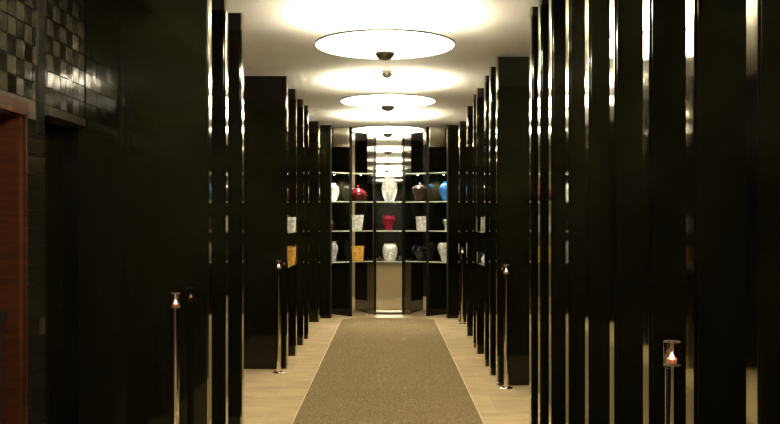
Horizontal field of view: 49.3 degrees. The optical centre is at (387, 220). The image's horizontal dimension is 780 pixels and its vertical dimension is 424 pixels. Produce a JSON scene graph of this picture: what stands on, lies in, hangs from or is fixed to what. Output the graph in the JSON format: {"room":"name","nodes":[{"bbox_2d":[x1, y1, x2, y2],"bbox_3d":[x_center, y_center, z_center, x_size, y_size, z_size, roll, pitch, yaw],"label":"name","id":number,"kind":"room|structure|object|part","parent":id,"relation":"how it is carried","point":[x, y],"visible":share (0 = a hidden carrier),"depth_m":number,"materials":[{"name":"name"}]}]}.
{"room":"hallway","nodes":[
{"label":"hallway","id":0,"kind":"room"},
{"bbox_2d":[0,93,28,423],"bbox_3d":[-2.090,0.470,3.554,0.781,2.060,0.947,0,0,0],"label":"door","id":1,"kind":"structure","parent":0,"point":[12,110],"depth_m":3.96,"materials":[{"name":"brown wood"}]},
{"bbox_3d":[-1.706,0.503,4.002,0.015,1.994,0.012,0,0,0],"label":"casing","id":2,"kind":"part","parent":1,"relation":"part of","materials":[{"name":"brown wood"}]},
{"bbox_2d":[0,0,82,423],"bbox_3d":[-1.808,-0.010,3.945,0.183,3.020,1.690,0,0,0],"label":"tiled wall","id":3,"kind":"structure","parent":0,"point":[32,104],"depth_m":4.04,"materials":[{"name":"grey tile"}]},
{"bbox_2d":[36,0,44,133],"bbox_3d":[-1.708,-0.975,4.178,0.014,1.090,0.075,0,0,0],"label":"trim","id":4,"kind":"structure","parent":3,"relation":"attached to","point":[40,103],"depth_m":4.16,"materials":[{"name":"black wood"}]},
{"bbox_2d":[0,0,83,423],"bbox_3d":[-1.714,-0.038,3.954,0.010,2.959,1.667,0,0,0],"label":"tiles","id":5,"kind":"structure","parent":3,"relation":"attached to","point":[19,10],"depth_m":4.14,"materials":[{"name":"black tile"}]},
{"bbox_2d":[45,107,85,126],"bbox_3d":[-1.775,-0.552,4.523,0.150,0.044,0.526,0,0,0],"label":"trim","id":6,"kind":"structure","parent":3,"relation":"attached to","point":[53,116],"depth_m":4.53,"materials":[{"name":"black wood"}]},
{"bbox_2d":[44,122,62,423],"bbox_3d":[-1.839,0.477,4.516,0.019,2.046,0.538,0,0,0],"label":"wall","id":7,"kind":"structure","parent":0,"point":[53,157],"depth_m":4.67,"materials":[{"name":"black paint"}]},
{"bbox_2d":[63,127,70,423],"bbox_3d":[-2.190,-0.010,5.030,0.660,3.020,0.100,0,0,0],"label":"wall","id":8,"kind":"structure","parent":0,"point":[66,130],"depth_m":4.98,"materials":[{"name":"black paint"}]},
{"bbox_2d":[71,127,77,423],"bbox_3d":[-1.810,-0.010,10.940,0.100,3.020,11.920,0,0,0],"label":"wall","id":9,"kind":"structure","parent":0,"point":[74,130],"depth_m":4.98,"materials":[{"name":"black paint"}]},
{"bbox_2d":[228,0,537,144],"bbox_3d":[0.000,-1.570,4.950,5.800,0.100,24.100,0,0,0],"label":"ceiling","id":10,"kind":"structure","parent":0,"point":[280,36],"depth_m":7.76,"materials":[{"name":"paint"}]},
{"bbox_2d":[315,14,454,60],"bbox_3d":[-0.022,-1.354,6.300,1.040,0.332,1.040,0,0,0],"label":"pendant lamp","id":11,"kind":"object","parent":10,"relation":"hanging from","point":[384,44],"visible":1,"depth_m":6.22,"materials":[{"name":"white glass"}]},
{"bbox_3d":[-0.022,-1.357,6.300,0.016,0.325,0.016,0,0,0],"label":"stem","id":12,"kind":"part","parent":11,"relation":"part of","materials":[{"name":"silver metal"}]},
{"bbox_3d":[-0.022,-1.218,6.300,0.148,0.060,0.148,0,0,0],"label":"lamp shade","id":13,"kind":"part","parent":11,"relation":"part of","materials":[{"name":"silver metal"}]},
{"bbox_2d":[380,70,393,78],"bbox_3d":[-0.010,-1.481,8.650,0.140,0.078,0.140,0,0,0],"label":"dome","id":14,"kind":"object","parent":10,"relation":"attached to","point":[386,74],"visible":1,"depth_m":8.61,"materials":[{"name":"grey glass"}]},
{"bbox_2d":[340,80,435,111],"bbox_3d":[0.000,-1.354,9.240,1.040,0.332,1.040,0,0,0],"label":"pendant lamp","id":15,"kind":"object","parent":10,"relation":"hanging from","point":[387,101],"visible":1,"depth_m":9.17,"materials":[{"name":"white glass"}]},
{"bbox_3d":[0.000,-1.218,9.240,0.148,0.060,0.148,0,0,0],"label":"lamp shade","id":16,"kind":"part","parent":15,"relation":"part of","materials":[{"name":"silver metal"}]},
{"bbox_2d":[352,114,423,137],"bbox_3d":[0.000,-1.354,12.160,1.040,0.332,1.040,0,0,0],"label":"pendant lamp","id":17,"kind":"object","parent":10,"relation":"hanging from","point":[387,130],"visible":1,"depth_m":12.10,"materials":[{"name":"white glass"}]},
{"bbox_3d":[0.000,-1.218,12.160,0.148,0.060,0.148,0,0,0],"label":"lamp shade","id":18,"kind":"part","parent":17,"relation":"part of","materials":[{"name":"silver metal"}]},
{"bbox_2d":[244,296,528,423],"bbox_3d":[0.000,1.550,4.950,5.800,0.100,24.100,0,0,0],"label":"floor","id":19,"kind":"structure","parent":0,"point":[269,397],"depth_m":7.99,"materials":[{"name":"wood"}]},
{"bbox_2d":[0,311,7,423],"bbox_3d":[-2.054,0.955,3.547,0.632,1.090,0.695,0,0,0],"label":"countertop","id":20,"kind":"structure","parent":19,"relation":"on","point":[3,314],"depth_m":3.86,"materials":[{"name":"black"}]},
{"bbox_2d":[0,311,7,321],"bbox_3d":[-2.054,0.432,3.547,0.632,0.045,0.695,0,0,0],"label":"countertop","id":21,"kind":"structure","parent":20,"relation":"on","point":[3,314],"depth_m":3.85,"materials":[{"name":"black"}]},
{"bbox_2d":[78,0,211,423],"bbox_3d":[-1.381,0.015,4.838,0.740,2.970,0.075,0,0,0],"label":"wall","id":22,"kind":"structure","parent":19,"relation":"on","point":[145,143],"depth_m":4.80,"materials":[{"name":"black paint"}]},
{"bbox_2d":[170,293,180,423],"bbox_3d":[-1.155,0.946,4.620,0.120,1.108,0.120,0,0,0],"label":"candle stand","id":23,"kind":"object","parent":19,"relation":"on","point":[175,306],"visible":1,"depth_m":4.60,"materials":[{"name":"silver metal"}]},
{"bbox_2d":[170,293,180,307],"bbox_3d":[-1.155,0.431,4.620,0.055,0.078,0.055,0,0,0],"label":"candle cup","id":24,"kind":"object","parent":23,"relation":"on","point":[173,305],"depth_m":4.61,"materials":[{"name":"brown"}]},
{"bbox_2d":[212,0,227,423],"bbox_3d":[-1.390,0.015,5.438,0.720,2.970,0.075,0,0,0],"label":"wall","id":25,"kind":"structure","parent":19,"relation":"on","point":[219,7],"depth_m":5.40,"materials":[{"name":"black paint"}]},
{"bbox_2d":[228,13,243,423],"bbox_3d":[-1.390,0.015,6.037,0.720,2.970,0.075,0,0,0],"label":"wall","id":26,"kind":"structure","parent":19,"relation":"on","point":[235,20],"depth_m":6.00,"materials":[{"name":"black paint"}]},
{"bbox_2d":[244,76,287,368],"bbox_3d":[-1.387,0.015,8.648,0.734,2.970,0.075,0,0,0],"label":"wall","id":27,"kind":"structure","parent":19,"relation":"on","point":[265,97],"depth_m":8.61,"materials":[{"name":"black paint"}]},
{"bbox_2d":[273,261,284,373],"bbox_3d":[-1.080,0.946,8.400,0.120,1.108,0.120,0,0,0],"label":"candle stand","id":28,"kind":"object","parent":19,"relation":"on","point":[278,267],"visible":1,"depth_m":8.38,"materials":[{"name":"silver metal"}]},
{"bbox_2d":[288,89,296,355],"bbox_3d":[-1.387,0.015,9.477,0.734,2.970,0.075,0,0,0],"label":"wall","id":29,"kind":"structure","parent":19,"relation":"on","point":[292,93],"depth_m":9.44,"materials":[{"name":"black paint"}]},
{"bbox_3d":[-1.215,0.476,9.062,0.370,0.012,0.751,0,0,0],"label":"glass shelf","id":30,"kind":"object","parent":29,"relation":"attached to","visible":0},
{"bbox_2d":[288,247,295,264],"bbox_3d":[-1.076,0.372,9.050,0.189,0.195,0.188,0,0,0],"label":"glass vase","id":31,"kind":"object","parent":30,"relation":"on","point":[291,250],"visible":0.47,"depth_m":8.97,"materials":[{"name":"orange glass"}]},
{"bbox_3d":[-1.215,0.121,9.062,0.370,0.012,0.751,0,0,0],"label":"glass shelf","id":32,"kind":"object","parent":29,"relation":"attached to","visible":0},
{"bbox_2d":[288,217,295,231],"bbox_3d":[-1.072,0.037,9.050,0.175,0.155,0.175,0,0,0],"label":"vase","id":33,"kind":"object","parent":32,"relation":"on","point":[292,220],"visible":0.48,"depth_m":8.98,"materials":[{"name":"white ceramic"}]},
{"bbox_2d":[297,99,303,344],"bbox_3d":[-1.387,0.015,10.287,0.734,2.970,0.075,0,0,0],"label":"wall","id":34,"kind":"structure","parent":19,"relation":"on","point":[300,102],"depth_m":10.25,"materials":[{"name":"black paint"}]},
{"bbox_2d":[304,105,308,338],"bbox_3d":[-1.383,0.015,10.838,0.742,2.970,0.075,0,0,0],"label":"wall","id":35,"kind":"structure","parent":19,"relation":"on","point":[306,107],"depth_m":10.80,"materials":[{"name":"black paint"}]},
{"bbox_3d":[-1.389,0.015,10.838,0.730,2.970,0.075,0,0,0],"label":"lacquer panel","id":36,"kind":"part","parent":35,"relation":"part of","materials":[{"name":"black wood"}]},
{"bbox_2d":[309,121,319,321],"bbox_3d":[-1.359,0.010,12.660,0.690,2.980,0.075,0,0,7],"label":"wall","id":37,"kind":"structure","parent":19,"relation":"on","point":[314,126],"depth_m":12.59,"materials":[{"name":"black paint"}]},
{"bbox_2d":[320,125,331,317],"bbox_3d":[-1.240,0.010,13.200,0.752,2.980,0.060,0,0,15],"label":"wall","id":38,"kind":"structure","parent":19,"relation":"on","point":[325,130],"depth_m":13.10,"materials":[{"name":"black paint"}]},
{"bbox_2d":[332,127,351,315],"bbox_3d":[-0.792,0.010,13.605,0.050,2.980,0.616,0,0,-43],"label":"wall","id":39,"kind":"structure","parent":19,"relation":"on","point":[341,156],"depth_m":13.47,"materials":[{"name":"black paint"}]},
{"bbox_2d":[332,127,348,146],"bbox_3d":[-0.747,-1.320,13.345,0.270,0.320,0.030,0,0,0],"label":"header","id":40,"kind":"object","parent":39,"relation":"attached to","point":[340,135],"visible":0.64,"depth_m":13.33,"materials":[{"name":"beige"}]},
{"bbox_2d":[332,261,348,262],"bbox_3d":[-1.003,0.643,13.386,0.590,0.016,0.530,0,0,-40],"label":"glass shelf","id":41,"kind":"object","parent":39,"relation":"attached to","point":[332,261],"visible":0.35,"depth_m":13.33,"materials":[{"name":"grey"}]},
{"bbox_2d":[332,241,337,260],"bbox_3d":[-0.879,0.477,13.400,0.190,0.315,0.193,0,0,0],"label":"vase","id":42,"kind":"object","parent":41,"relation":"on","point":[334,245],"visible":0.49,"depth_m":13.34,"materials":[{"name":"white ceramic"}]},
{"bbox_2d":[332,172,348,174],"bbox_3d":[-1.003,-0.752,13.386,0.590,0.016,0.530,0,0,-40],"label":"glass shelf","id":43,"kind":"object","parent":39,"relation":"attached to","point":[332,172],"visible":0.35,"depth_m":13.31,"materials":[{"name":"grey"}]},
{"bbox_2d":[332,230,348,231],"bbox_3d":[-1.003,0.158,13.386,0.590,0.016,0.530,0,0,-40],"label":"glass shelf","id":44,"kind":"object","parent":39,"relation":"attached to","point":[333,230],"visible":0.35,"depth_m":13.34,"materials":[{"name":"grey"}]},
{"bbox_2d":[352,173,372,174],"bbox_3d":[-0.443,-0.752,13.570,0.427,0.016,0.216,0,0,-26],"label":"glass shelf","id":45,"kind":"object","parent":39,"relation":"attached to","point":[352,173],"visible":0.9,"depth_m":13.54,"materials":[{"name":"grey"}]},
{"bbox_2d":[352,201,372,202],"bbox_3d":[-0.443,-0.302,13.570,0.427,0.016,0.216,0,0,-26],"label":"glass shelf","id":46,"kind":"object","parent":39,"relation":"attached to","point":[352,201],"visible":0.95,"depth_m":13.51,"materials":[{"name":"grey"}]},
{"bbox_2d":[351,185,366,200],"bbox_3d":[-0.485,-0.440,13.505,0.317,0.260,0.314,0,0,0],"label":"lidded pot","id":47,"kind":"object","parent":46,"relation":"on","point":[357,194],"visible":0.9,"depth_m":13.39,"materials":[{"name":"red ceramic"}]},
{"bbox_3d":[-0.945,-0.302,13.422,0.675,0.016,0.535,0,0,0],"label":"glass shelf","id":48,"kind":"object","parent":39,"relation":"attached to","visible":0},
{"bbox_2d":[332,183,338,200],"bbox_3d":[-0.891,-0.453,13.400,0.245,0.285,0.245,0,0,0],"label":"vase","id":49,"kind":"object","parent":48,"relation":"on","point":[335,190],"visible":0.44,"depth_m":13.32,"materials":[{"name":"white ceramic"}]},
{"bbox_3d":[-0.463,0.643,13.542,0.438,0.016,0.295,0,0,0],"label":"glass shelf","id":50,"kind":"object","parent":39,"relation":"attached to","visible":0},
{"bbox_2d":[352,246,363,260],"bbox_3d":[-0.496,0.517,13.505,0.239,0.235,0.239,0,0,0],"label":"glass vase","id":51,"kind":"object","parent":50,"relation":"on","point":[357,251],"visible":0.86,"depth_m":13.40,"materials":[{"name":"orange glass"}]},
{"bbox_3d":[-0.463,0.158,13.542,0.438,0.016,0.295,0,0,0],"label":"glass shelf","id":52,"kind":"object","parent":39,"relation":"attached to","visible":0},
{"bbox_2d":[352,215,363,230],"bbox_3d":[-0.504,0.027,13.505,0.240,0.247,0.241,0,0,0],"label":"vase","id":53,"kind":"object","parent":52,"relation":"on","point":[357,226],"visible":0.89,"depth_m":13.41,"materials":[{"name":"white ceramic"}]},
{"bbox_2d":[355,133,366,312],"bbox_3d":[-0.409,0.010,14.040,0.050,2.980,0.726,0,0,-21],"label":"wall","id":54,"kind":"structure","parent":19,"relation":"on","point":[360,138],"depth_m":14.04,"materials":[{"name":"black paint"}]},
{"bbox_2d":[291,318,484,423],"bbox_3d":[0.000,1.493,3.275,1.418,0.014,19.570,0,0,0],"label":"carpet","id":55,"kind":"object","parent":19,"relation":"on","point":[371,370],"visible":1,"depth_m":7.93,"materials":[{"name":"carpet"}]},
{"bbox_2d":[367,133,410,314],"bbox_3d":[0.018,0.015,13.660,0.704,2.970,0.120,0,0,0],"label":"mirror","id":56,"kind":"object","parent":19,"relation":"on","point":[388,283],"visible":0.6,"depth_m":13.70,"materials":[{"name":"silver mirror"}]},
{"bbox_3d":[-0.212,0.015,13.660,0.050,2.970,0.120,0,0,0],"label":"frame post","id":57,"kind":"part","parent":56,"relation":"part of","materials":[{"name":"black paint"}]},
{"bbox_2d":[376,230,401,231],"bbox_3d":[0.018,0.158,13.543,0.400,0.016,0.285,0,0,0],"label":"glass shelf","id":58,"kind":"object","parent":56,"relation":"attached to","point":[376,230],"visible":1,"depth_m":13.41,"materials":[{"name":"grey"}]},
{"bbox_2d":[382,215,394,229],"bbox_3d":[0.011,0.027,13.530,0.200,0.245,0.184,0,0,0],"label":"vase","id":59,"kind":"object","parent":58,"relation":"on","point":[388,220],"visible":0.99,"depth_m":13.47,"materials":[{"name":"red ceramic"}]},
{"bbox_2d":[376,201,401,202],"bbox_3d":[0.018,-0.302,13.543,0.400,0.016,0.285,0,0,0],"label":"glass shelf","id":60,"kind":"object","parent":56,"relation":"attached to","point":[376,201],"visible":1,"depth_m":13.40,"materials":[{"name":"grey"}]},
{"bbox_2d":[382,176,396,200],"bbox_3d":[0.024,-0.508,13.530,0.247,0.395,0.242,0,0,0],"label":"vase","id":61,"kind":"object","parent":60,"relation":"on","point":[389,185],"visible":0.97,"depth_m":13.45,"materials":[{"name":"white ceramic"}]},
{"bbox_2d":[376,260,401,261],"bbox_3d":[0.018,0.643,13.543,0.400,0.016,0.285,0,0,0],"label":"glass shelf","id":62,"kind":"object","parent":56,"relation":"attached to","point":[377,260],"visible":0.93,"depth_m":13.40,"materials":[{"name":"grey"}]},
{"bbox_2d":[383,244,396,260],"bbox_3d":[0.032,0.504,13.530,0.235,0.262,0.235,0,0,0],"label":"glass vase","id":63,"kind":"object","parent":62,"relation":"on","point":[390,253],"visible":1,"depth_m":13.45,"materials":[{"name":"white glass"}]},
{"bbox_3d":[0.018,0.005,13.706,0.410,2.930,0.012,0,0,0],"label":"mirror pane","id":64,"kind":"part","parent":56,"relation":"part of","materials":[{"name":"clear mirror"}]},
{"bbox_3d":[0.018,1.485,13.700,0.410,0.030,0.024,0,0,0],"label":"rail","id":65,"kind":"part","parent":56,"relation":"part of","materials":[{"name":"grey metal"}]},
{"bbox_3d":[0.248,0.015,13.660,0.050,2.970,0.120,0,0,0],"label":"frame post","id":66,"kind":"part","parent":56,"relation":"part of","materials":[{"name":"black paint"}]},
{"bbox_2d":[411,132,422,312],"bbox_3d":[0.446,0.010,14.040,0.050,2.980,0.726,0,0,21],"label":"wall","id":67,"kind":"structure","parent":19,"relation":"on","point":[416,138],"depth_m":14.04,"materials":[{"name":"black paint"}]},
{"bbox_2d":[426,127,446,315],"bbox_3d":[0.828,0.010,13.605,0.050,2.980,0.616,0,0,43],"label":"wall","id":68,"kind":"structure","parent":19,"relation":"on","point":[436,157],"depth_m":13.49,"materials":[{"name":"black paint"}]},
{"bbox_2d":[405,173,425,174],"bbox_3d":[0.478,-0.752,13.570,0.427,0.016,0.216,0,0,26],"label":"glass shelf","id":69,"kind":"object","parent":68,"relation":"attached to","point":[405,173],"visible":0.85,"depth_m":13.54,"materials":[{"name":"grey"}]},
{"bbox_2d":[405,201,425,202],"bbox_3d":[0.478,-0.302,13.570,0.427,0.016,0.216,0,0,26],"label":"glass shelf","id":70,"kind":"object","parent":68,"relation":"attached to","point":[410,201],"visible":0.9,"depth_m":13.51,"materials":[{"name":"grey"}]},
{"bbox_2d":[411,183,425,200],"bbox_3d":[0.508,-0.459,13.505,0.270,0.297,0.270,0,0,0],"label":"lidded pot","id":71,"kind":"object","parent":70,"relation":"on","point":[418,191],"visible":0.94,"depth_m":13.41,"materials":[{"name":"brown ceramic"}]},
{"bbox_2d":[429,127,446,146],"bbox_3d":[0.783,-1.320,13.345,0.270,0.320,0.030,0,0,0],"label":"header","id":72,"kind":"object","parent":68,"relation":"attached to","point":[437,135],"visible":1,"depth_m":13.33,"materials":[{"name":"beige"}]},
{"bbox_2d":[429,172,446,174],"bbox_3d":[1.039,-0.752,13.386,0.590,0.016,0.530,0,0,40],"label":"glass shelf","id":73,"kind":"object","parent":68,"relation":"attached to","point":[445,173],"visible":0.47,"depth_m":13.31,"materials":[{"name":"grey"}]},
{"bbox_2d":[429,261,446,262],"bbox_3d":[1.039,0.643,13.386,0.590,0.016,0.530,0,0,40],"label":"glass shelf","id":74,"kind":"object","parent":68,"relation":"attached to","point":[429,261],"visible":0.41,"depth_m":13.33,"materials":[{"name":"grey"}]},
{"bbox_2d":[438,243,446,260],"bbox_3d":[0.891,0.489,13.400,0.217,0.292,0.211,0,0,0],"label":"glass vase","id":75,"kind":"object","parent":74,"relation":"on","point":[442,247],"visible":0.77,"depth_m":13.33,"materials":[{"name":"white glass"}]},
{"bbox_2d":[429,230,446,231],"bbox_3d":[1.039,0.158,13.386,0.590,0.016,0.530,0,0,40],"label":"glass shelf","id":76,"kind":"object","parent":68,"relation":"attached to","point":[432,230],"visible":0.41,"depth_m":13.33,"materials":[{"name":"grey"}]},
{"bbox_3d":[0.980,-0.302,13.422,0.675,0.016,0.535,0,0,0],"label":"glass shelf","id":77,"kind":"object","parent":68,"relation":"attached to","visible":0},
{"bbox_2d":[439,181,446,200],"bbox_3d":[0.930,-0.465,13.400,0.251,0.310,0.251,0,0,0],"label":"glass vase","id":78,"kind":"object","parent":77,"relation":"on","point":[443,188],"visible":0.56,"depth_m":13.32,"materials":[{"name":"blue glass"}]},
{"bbox_3d":[0.499,0.643,13.542,0.438,0.016,0.295,0,0,0],"label":"glass shelf","id":79,"kind":"object","parent":68,"relation":"attached to","visible":0},
{"bbox_2d":[411,245,425,260],"bbox_3d":[0.510,0.512,13.501,0.287,0.245,0.284,0,0,0],"label":"vase","id":80,"kind":"object","parent":79,"relation":"on","point":[419,253],"visible":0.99,"depth_m":13.44,"materials":[{"name":"black glass"}]},
{"bbox_3d":[0.499,0.158,13.542,0.438,0.016,0.295,0,0,0],"label":"glass shelf","id":81,"kind":"object","parent":68,"relation":"attached to","visible":0},
{"bbox_2d":[416,216,425,230],"bbox_3d":[0.540,0.040,13.505,0.201,0.222,0.201,0,0,0],"label":"glass vase","id":82,"kind":"object","parent":81,"relation":"on","point":[421,219],"visible":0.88,"depth_m":13.42,"materials":[{"name":"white glass"}]},
{"bbox_2d":[447,125,457,317],"bbox_3d":[1.276,0.010,13.200,0.752,2.980,0.060,0,0,-15],"label":"wall","id":83,"kind":"structure","parent":19,"relation":"on","point":[452,130],"depth_m":13.09,"materials":[{"name":"black paint"}]},
{"bbox_2d":[458,248,465,323],"bbox_3d":[1.085,0.946,12.400,0.120,1.108,0.120,0,0,0],"label":"candle stand","id":84,"kind":"object","parent":19,"relation":"on","point":[462,252],"visible":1,"depth_m":12.39,"materials":[{"name":"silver metal"}]},
{"bbox_2d":[458,121,466,321],"bbox_3d":[1.395,0.010,12.660,0.690,2.980,0.075,0,0,-7],"label":"wall","id":85,"kind":"structure","parent":19,"relation":"on","point":[462,125],"depth_m":12.59,"materials":[{"name":"black paint"}]},
{"bbox_2d":[467,106,472,335],"bbox_3d":[1.392,0.000,11.117,0.724,3.000,0.075,0,0,0],"label":"wall","id":86,"kind":"structure","parent":19,"relation":"on","point":[469,108],"depth_m":11.08,"materials":[{"name":"black paint"}]},
{"bbox_2d":[473,94,475,347],"bbox_3d":[1.383,0.000,10.088,0.742,3.000,0.075,0,0,0],"label":"wall","id":87,"kind":"structure","parent":19,"relation":"on","point":[474,95],"depth_m":10.05,"materials":[{"name":"black paint"}]},
{"bbox_3d":[1.389,0.000,10.088,0.730,3.000,0.075,0,0,0],"label":"lacquer panel","id":88,"kind":"part","parent":87,"relation":"part of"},
{"bbox_2d":[476,88,483,353],"bbox_3d":[1.377,0.000,9.617,0.754,3.000,0.075,0,0,0],"label":"wall","id":89,"kind":"structure","parent":19,"relation":"on","point":[479,91],"depth_m":9.58,"materials":[{"name":"black paint"}]},
{"bbox_2d":[484,75,488,366],"bbox_3d":[1.377,0.000,8.797,0.754,3.000,0.075,0,0,0],"label":"wall","id":90,"kind":"structure","parent":19,"relation":"on","point":[486,78],"depth_m":8.76,"materials":[{"name":"black paint"}]},
{"bbox_3d":[1.383,0.000,8.797,0.742,3.000,0.075,0,0,0],"label":"lacquer panel","id":91,"kind":"part","parent":90,"relation":"part of","materials":[{"name":"black wood"}]},
{"bbox_3d":[1.215,0.121,9.208,0.370,0.012,0.741,0,0,0],"label":"glass shelf","id":92,"kind":"object","parent":90,"relation":"attached to","visible":0},
{"bbox_2d":[481,217,483,231],"bbox_3d":[1.082,0.037,9.220,0.141,0.155,0.141,0,0,0],"label":"glass vase","id":93,"kind":"object","parent":92,"relation":"on","point":[482,221],"visible":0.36,"depth_m":9.20,"materials":[{"name":"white glass"}]},
{"bbox_2d":[489,67,495,374],"bbox_3d":[1.373,0.000,8.297,0.762,3.000,0.075,0,0,0],"label":"wall","id":94,"kind":"structure","parent":19,"relation":"on","point":[492,70],"depth_m":8.26,"materials":[{"name":"black paint"}]},
{"bbox_2d":[499,265,512,389],"bbox_3d":[1.060,0.946,7.620,0.120,1.108,0.120,0,0,0],"label":"candle stand","id":95,"kind":"object","parent":19,"relation":"on","point":[506,386],"visible":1,"depth_m":7.60,"materials":[{"name":"silver metal"}]},
{"bbox_2d":[496,57,528,384],"bbox_3d":[1.374,0.000,7.787,0.760,3.000,0.075,0,0,0],"label":"wall","id":96,"kind":"structure","parent":19,"relation":"on","point":[512,73],"depth_m":7.75,"materials":[{"name":"black paint"}]},
{"bbox_2d":[529,6,537,423],"bbox_3d":[1.377,0.000,5.978,0.754,3.000,0.075,0,0,0],"label":"wall","id":97,"kind":"structure","parent":19,"relation":"on","point":[533,11],"depth_m":5.94,"materials":[{"name":"black paint"}]},
{"bbox_3d":[1.383,0.000,5.978,0.742,3.000,0.075,0,0,0],"label":"lacquer panel","id":98,"kind":"part","parent":97,"relation":"part of","materials":[{"name":"black wood"}]},
{"bbox_2d":[538,0,548,423],"bbox_3d":[1.377,0.000,5.628,0.754,3.000,0.075,0,0,0],"label":"wall","id":99,"kind":"structure","parent":19,"relation":"on","point":[543,5],"depth_m":5.59,"materials":[{"name":"black paint"}]},
{"bbox_3d":[1.383,0.000,5.628,0.742,3.000,0.075,0,0,0],"label":"lacquer panel","id":100,"kind":"part","parent":99,"relation":"part of","materials":[{"name":"black wood"}]},
{"bbox_2d":[549,0,565,423],"bbox_3d":[1.377,0.000,5.247,0.754,3.000,0.075,0,0,0],"label":"wall","id":101,"kind":"structure","parent":19,"relation":"on","point":[557,8],"depth_m":5.21,"materials":[{"name":"black paint"}]},
{"bbox_2d":[566,0,584,423],"bbox_3d":[1.377,0.000,4.747,0.754,3.000,0.075,0,0,0],"label":"wall","id":102,"kind":"structure","parent":19,"relation":"on","point":[575,9],"depth_m":4.71,"materials":[{"name":"black paint"}]},
{"bbox_2d":[585,0,609,423],"bbox_3d":[1.377,0.000,4.277,0.754,3.000,0.075,0,0,0],"label":"wall","id":103,"kind":"structure","parent":19,"relation":"on","point":[597,12],"depth_m":4.24,"materials":[{"name":"black paint"}]},
{"bbox_2d":[610,0,642,423],"bbox_3d":[1.377,0.000,3.797,0.754,3.000,0.075,0,0,0],"label":"wall","id":104,"kind":"structure","parent":19,"relation":"on","point":[626,16],"depth_m":3.76,"materials":[{"name":"black paint"}]},
{"bbox_2d":[643,0,685,423],"bbox_3d":[1.377,0.000,3.297,0.754,3.000,0.075,0,0,0],"label":"wall","id":105,"kind":"structure","parent":19,"relation":"on","point":[664,21],"depth_m":3.26,"materials":[{"name":"black paint"}]},
{"bbox_2d":[663,340,680,423],"bbox_3d":[0.925,0.946,2.770,0.120,1.108,0.120,0,0,0],"label":"candle stand","id":106,"kind":"object","parent":19,"relation":"on","point":[671,364],"visible":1,"depth_m":2.75,"materials":[{"name":"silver metal"}]},
{"bbox_2d":[667,353,676,363],"bbox_3d":[0.925,0.444,2.770,0.041,0.036,0.041,0,0,0],"label":"tea light","id":107,"kind":"object","parent":106,"relation":"on","point":[670,360],"depth_m":2.75,"materials":[{"name":"brown"}]},
{"bbox_2d":[663,340,680,366],"bbox_3d":[0.925,0.431,2.770,0.055,0.078,0.055,0,0,0],"label":"candle cup","id":108,"kind":"object","parent":106,"relation":"on","point":[670,361],"depth_m":2.76,"materials":[{"name":"clear glass"}]},
{"bbox_2d":[686,0,745,423],"bbox_3d":[1.377,0.000,2.817,0.754,3.000,0.075,0,0,0],"label":"wall","id":109,"kind":"structure","parent":19,"relation":"on","point":[715,29],"depth_m":2.78,"materials":[{"name":"black paint"}]},
{"bbox_2d":[746,0,779,423],"bbox_3d":[1.377,0.000,2.337,0.754,3.000,0.075,0,0,0],"label":"wall","id":110,"kind":"structure","parent":19,"relation":"on","point":[762,16],"depth_m":2.30,"materials":[{"name":"black paint"}]},
{"bbox_3d":[1.383,0.000,2.337,0.742,3.000,0.075,0,0,0],"label":"lacquer panel","id":111,"kind":"part","parent":110,"relation":"part of","materials":[{"name":"black wood"}]},
{"bbox_2d":[352,145,425,295],"bbox_3d":[0.000,-0.010,16.950,3.720,3.020,0.100,0,0,0],"label":"wall","id":112,"kind":"structure","parent":0,"point":[424,146],"depth_m":16.90,"materials":[{"name":"black paint"}]}
]}

